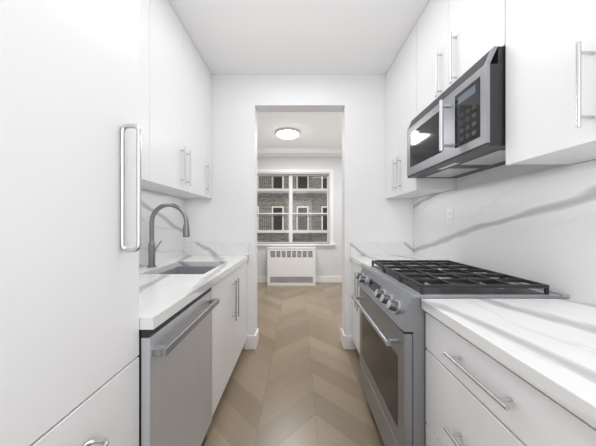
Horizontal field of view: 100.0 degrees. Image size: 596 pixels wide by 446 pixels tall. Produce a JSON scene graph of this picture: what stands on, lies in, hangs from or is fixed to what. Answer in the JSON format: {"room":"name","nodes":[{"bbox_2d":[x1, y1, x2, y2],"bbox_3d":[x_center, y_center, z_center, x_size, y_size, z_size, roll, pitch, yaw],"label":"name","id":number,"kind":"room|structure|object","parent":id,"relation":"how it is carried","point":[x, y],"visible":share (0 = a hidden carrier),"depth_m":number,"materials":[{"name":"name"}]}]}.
{"room":"kitchen","nodes":[
{"label":"kitchen","id":0,"kind":"room"},
{"bbox_2d":[204,283,384,445],"bbox_3d":[0.100,1.275,1.925,5.000,0.100,6.850,0,0,0],"label":"floor","id":1,"kind":"structure","parent":0,"point":[294,379],"depth_m":1.90,"materials":[{"name":"brown wood"}]},
{"bbox_2d":[0,0,140,445],"bbox_3d":[-0.790,-0.106,-0.239,0.656,2.660,2.118,0,0,0],"label":"fridge","id":2,"kind":"object","parent":1,"relation":"on","point":[70,187],"visible":1,"depth_m":0.57,"materials":[{"name":"white paint"}]},
{"bbox_2d":[137,288,218,445],"bbox_3d":[-0.751,0.788,1.124,0.617,0.871,0.600,0,0,0],"label":"dishwasher","id":3,"kind":"object","parent":1,"relation":"on","point":[175,378],"visible":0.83,"depth_m":1.01,"materials":[{"name":"silver metal"}]},
{"bbox_2d":[211,261,246,416],"bbox_3d":[-0.787,0.788,1.927,0.662,0.871,1.002,0,0,0],"label":"base cabinet","id":4,"kind":"object","parent":1,"relation":"on","point":[229,323],"visible":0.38,"depth_m":1.75,"materials":[{"name":"white paint"}]},
{"bbox_2d":[139,255,248,329],"bbox_3d":[-0.797,0.331,1.625,0.642,0.040,1.606,0,0,0],"label":"countertop","id":5,"kind":"structure","parent":4,"relation":"on","point":[163,298],"depth_m":1.28,"materials":[{"name":"white stone"}]},
{"bbox_2d":[147,203,189,267],"bbox_3d":[-0.916,0.083,1.819,0.297,0.454,0.158,0,0,0],"label":"faucet","id":6,"kind":"object","parent":5,"relation":"on","point":[152,249],"visible":1,"depth_m":1.76,"materials":[{"name":"silver metal"}]},
{"bbox_2d":[159,266,217,273],"bbox_3d":[-0.770,0.459,1.770,0.430,0.214,0.540,0,0,0],"label":"sink basin","id":7,"kind":"object","parent":5,"relation":"in","point":[191,270],"visible":0.06,"depth_m":2.02,"materials":[{"name":"metal"}]},
{"bbox_2d":[267,247,315,285],"bbox_3d":[-0.128,0.855,5.001,0.961,0.739,0.258,0,0,0],"label":"radiator cover","id":8,"kind":"object","parent":1,"relation":"on","point":[291,266],"visible":1,"depth_m":4.88,"materials":[{"name":"white metal"}]},
{"bbox_2d":[352,261,361,354],"bbox_3d":[0.810,0.788,2.110,0.650,0.871,0.636,0,0,0],"label":"base cabinet","id":9,"kind":"object","parent":1,"relation":"on","point":[356,267],"visible":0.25,"depth_m":2.23,"materials":[{"name":"white paint"}]},
{"bbox_2d":[350,255,429,266],"bbox_3d":[0.820,0.331,2.110,0.630,0.040,0.636,0,0,0],"label":"countertop","id":10,"kind":"structure","parent":9,"relation":"on","point":[362,260],"depth_m":2.19,"materials":[{"name":"white stone"}]},
{"bbox_2d":[351,260,568,445],"bbox_3d":[0.745,0.743,1.410,0.743,0.962,0.758,0,0,0],"label":"gas range","id":11,"kind":"object","parent":1,"relation":"on","point":[393,293],"visible":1,"depth_m":1.16,"materials":[{"name":"metal"}]},
{"bbox_2d":[426,312,585,445],"bbox_3d":[0.829,0.788,0.728,0.612,0.872,0.600,0,0,0],"label":"base cabinet","id":12,"kind":"object","parent":1,"relation":"on","point":[476,396],"depth_m":0.71,"materials":[{"name":"white paint"}]},
{"bbox_2d":[421,299,595,428],"bbox_3d":[0.820,0.331,-0.135,0.630,0.040,2.326,0,0,0],"label":"countertop","id":13,"kind":"structure","parent":12,"relation":"on","point":[547,347],"depth_m":0.69,"materials":[{"name":"white stone"}]},
{"bbox_2d":[586,423,595,445],"bbox_3d":[0.829,0.788,0.128,0.612,0.872,0.600,0,0,0],"label":"base cabinet","id":14,"kind":"object","parent":1,"relation":"on","point":[590,431],"depth_m":0.45,"materials":[{"name":"white paint"}]},
{"bbox_2d":[185,75,412,348],"bbox_3d":[0.009,-0.107,2.505,2.257,2.665,0.150,0,0,0],"label":"wall","id":15,"kind":"structure","parent":0,"point":[227,212],"depth_m":2.43,"materials":[{"name":"white paint"}]},
{"bbox_2d":[184,242,248,254],"bbox_3d":[-0.788,0.248,2.420,0.624,0.124,0.016,0,0,0],"label":"wall strip","id":16,"kind":"object","parent":15,"relation":"attached to","point":[216,248],"visible":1,"depth_m":2.41,"materials":[{"name":"white stone"}]},
{"bbox_2d":[244,328,354,349],"bbox_3d":[0.018,1.157,2.505,1.075,0.134,0.178,0,0,0],"label":"baseboard","id":17,"kind":"object","parent":15,"relation":"attached to","point":[252,341],"visible":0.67,"depth_m":2.42,"materials":[{"name":"white paint"}]},
{"bbox_2d":[350,242,413,254],"bbox_3d":[0.811,0.248,2.420,0.612,0.124,0.016,0,0,0],"label":"wall strip","id":18,"kind":"object","parent":15,"relation":"attached to","point":[381,248],"visible":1,"depth_m":2.41,"materials":[{"name":"white stone"}]},
{"bbox_2d":[168,0,429,147],"bbox_3d":[0.100,-1.490,1.925,5.000,0.100,6.850,0,0,0],"label":"ceiling","id":19,"kind":"structure","parent":0,"point":[298,37],"depth_m":1.97,"materials":[{"name":"white paint"}]},
{"bbox_2d":[276,128,299,138],"bbox_3d":[-0.160,-1.397,3.960,0.380,0.084,0.380,0,0,0],"label":"flush ceiling light","id":20,"kind":"object","parent":19,"relation":"attached to","point":[287,133],"visible":1,"depth_m":3.86,"materials":[{"name":"white glass"}]},
{"bbox_2d":[257,148,341,156],"bbox_3d":[0.100,-1.397,4.989,4.600,0.084,0.318,0,0,0],"label":"beam","id":21,"kind":"structure","parent":19,"relation":"attached to","point":[299,152],"depth_m":4.83,"materials":[{"name":"white paint"}]},
{"bbox_2d":[257,157,341,275],"bbox_3d":[0.100,-0.107,5.275,4.600,2.665,0.250,0,0,0],"label":"wall","id":22,"kind":"structure","parent":0,"point":[328,262],"depth_m":5.15,"materials":[{"name":"white paint"}]},
{"bbox_2d":[257,169,334,248],"bbox_3d":[-0.155,-0.290,5.240,1.830,1.630,0.300,0,0,0],"label":"window","id":23,"kind":"structure","parent":22,"relation":"in","point":[303,173],"depth_m":5.23,"materials":[{"name":"white paint"}]},
{"bbox_2d":[257,276,341,282],"bbox_3d":[0.100,1.160,5.141,4.600,0.130,0.018,0,0,0],"label":"baseboard","id":24,"kind":"structure","parent":22,"relation":"attached to","point":[319,279],"depth_m":5.13,"materials":[{"name":"white paint"}]},
{"bbox_2d":[456,164,572,298],"bbox_3d":[1.212,-0.107,0.565,0.150,2.665,4.030,0,0,0],"label":"wall","id":25,"kind":"structure","parent":0,"point":[505,171],"depth_m":1.40,"materials":[{"name":"white paint"}]},
{"bbox_2d":[386,23,455,198],"bbox_3d":[0.974,-0.836,2.111,0.322,1.200,0.634,0,0,0],"label":"upper cabinet","id":26,"kind":"object","parent":25,"relation":"attached to","point":[401,94],"visible":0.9,"depth_m":2.03,"materials":[{"name":"white paint"}]},
{"bbox_2d":[417,0,505,114],"bbox_3d":[0.974,-1.085,1.410,0.322,0.702,0.764,0,0,0],"label":"upper cabinet","id":27,"kind":"object","parent":25,"relation":"attached to","point":[456,39],"visible":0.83,"depth_m":1.37,"materials":[{"name":"white paint"}]},
{"bbox_2d":[407,46,505,177],"bbox_3d":[0.931,-0.523,1.410,0.407,0.413,0.758,0,0,0],"label":"over-the-range microwave","id":28,"kind":"object","parent":27,"relation":"attached to","point":[457,128],"visible":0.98,"depth_m":1.21,"materials":[{"name":"silver metal"}]},
{"bbox_2d":[413,160,595,305],"bbox_3d":[1.127,0.036,0.565,0.016,0.548,3.726,0,0,0],"label":"backsplash","id":29,"kind":"structure","parent":25,"relation":"attached to","point":[540,227],"depth_m":1.23,"materials":[{"name":"white stone"}]},
{"bbox_2d":[447,208,452,224],"bbox_3d":[1.115,-0.047,1.835,0.007,0.120,0.074,0,0,0],"label":"electrical outlet","id":30,"kind":"object","parent":29,"relation":"attached to","point":[449,216],"visible":1,"depth_m":1.82,"materials":[{"name":"plastic"}]},
{"bbox_2d":[506,0,595,164],"bbox_3d":[0.992,-0.838,0.850,0.285,1.196,0.351,0,0,0],"label":"upper cabinet","id":31,"kind":"object","parent":25,"relation":"attached to","point":[550,81],"visible":0.94,"depth_m":0.83,"materials":[{"name":"white paint"}]},
{"bbox_3d":[-1.195,-0.107,0.565,0.150,2.665,4.030,0,0,0],"label":"wall","id":32,"kind":"structure","parent":0,"visible":0},
{"bbox_2d":[139,0,154,183],"bbox_3d":[-0.977,-0.838,1.116,0.282,1.196,0.588,0,0,0],"label":"upper cabinet","id":33,"kind":"object","parent":32,"relation":"attached to","point":[146,7],"depth_m":1.39,"materials":[{"name":"white paint"}]},
{"bbox_2d":[139,189,184,267],"bbox_3d":[-1.110,0.036,1.625,0.016,0.548,1.606,0,0,0],"label":"backsplash","id":34,"kind":"structure","parent":32,"relation":"attached to","point":[168,225],"depth_m":2.03,"materials":[{"name":"white stone"}]},
{"bbox_2d":[141,0,206,195],"bbox_3d":[-0.977,-0.838,1.820,0.282,1.196,0.820,0,0,0],"label":"upper cabinet","id":35,"kind":"object","parent":32,"relation":"attached to","point":[175,100],"depth_m":1.75,"materials":[{"name":"white paint"}]},
{"bbox_2d":[175,68,211,198],"bbox_3d":[-0.977,-0.838,2.329,0.282,1.196,0.198,0,0,0],"label":"upper cabinet","id":36,"kind":"object","parent":32,"relation":"attached to","point":[209,77],"depth_m":2.36,"materials":[{"name":"white paint"}]},
{"label":"outside","id":37,"kind":"structure","parent":0,"visible":0},
{"bbox_2d":[257,177,326,241],"bbox_3d":[0.000,1.225,18.800,60.000,60.000,1.700,0,0,0],"label":"building","id":38,"kind":"structure","parent":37,"point":[270,207],"depth_m":19.15,"materials":[{"name":"brick"}]}
]}

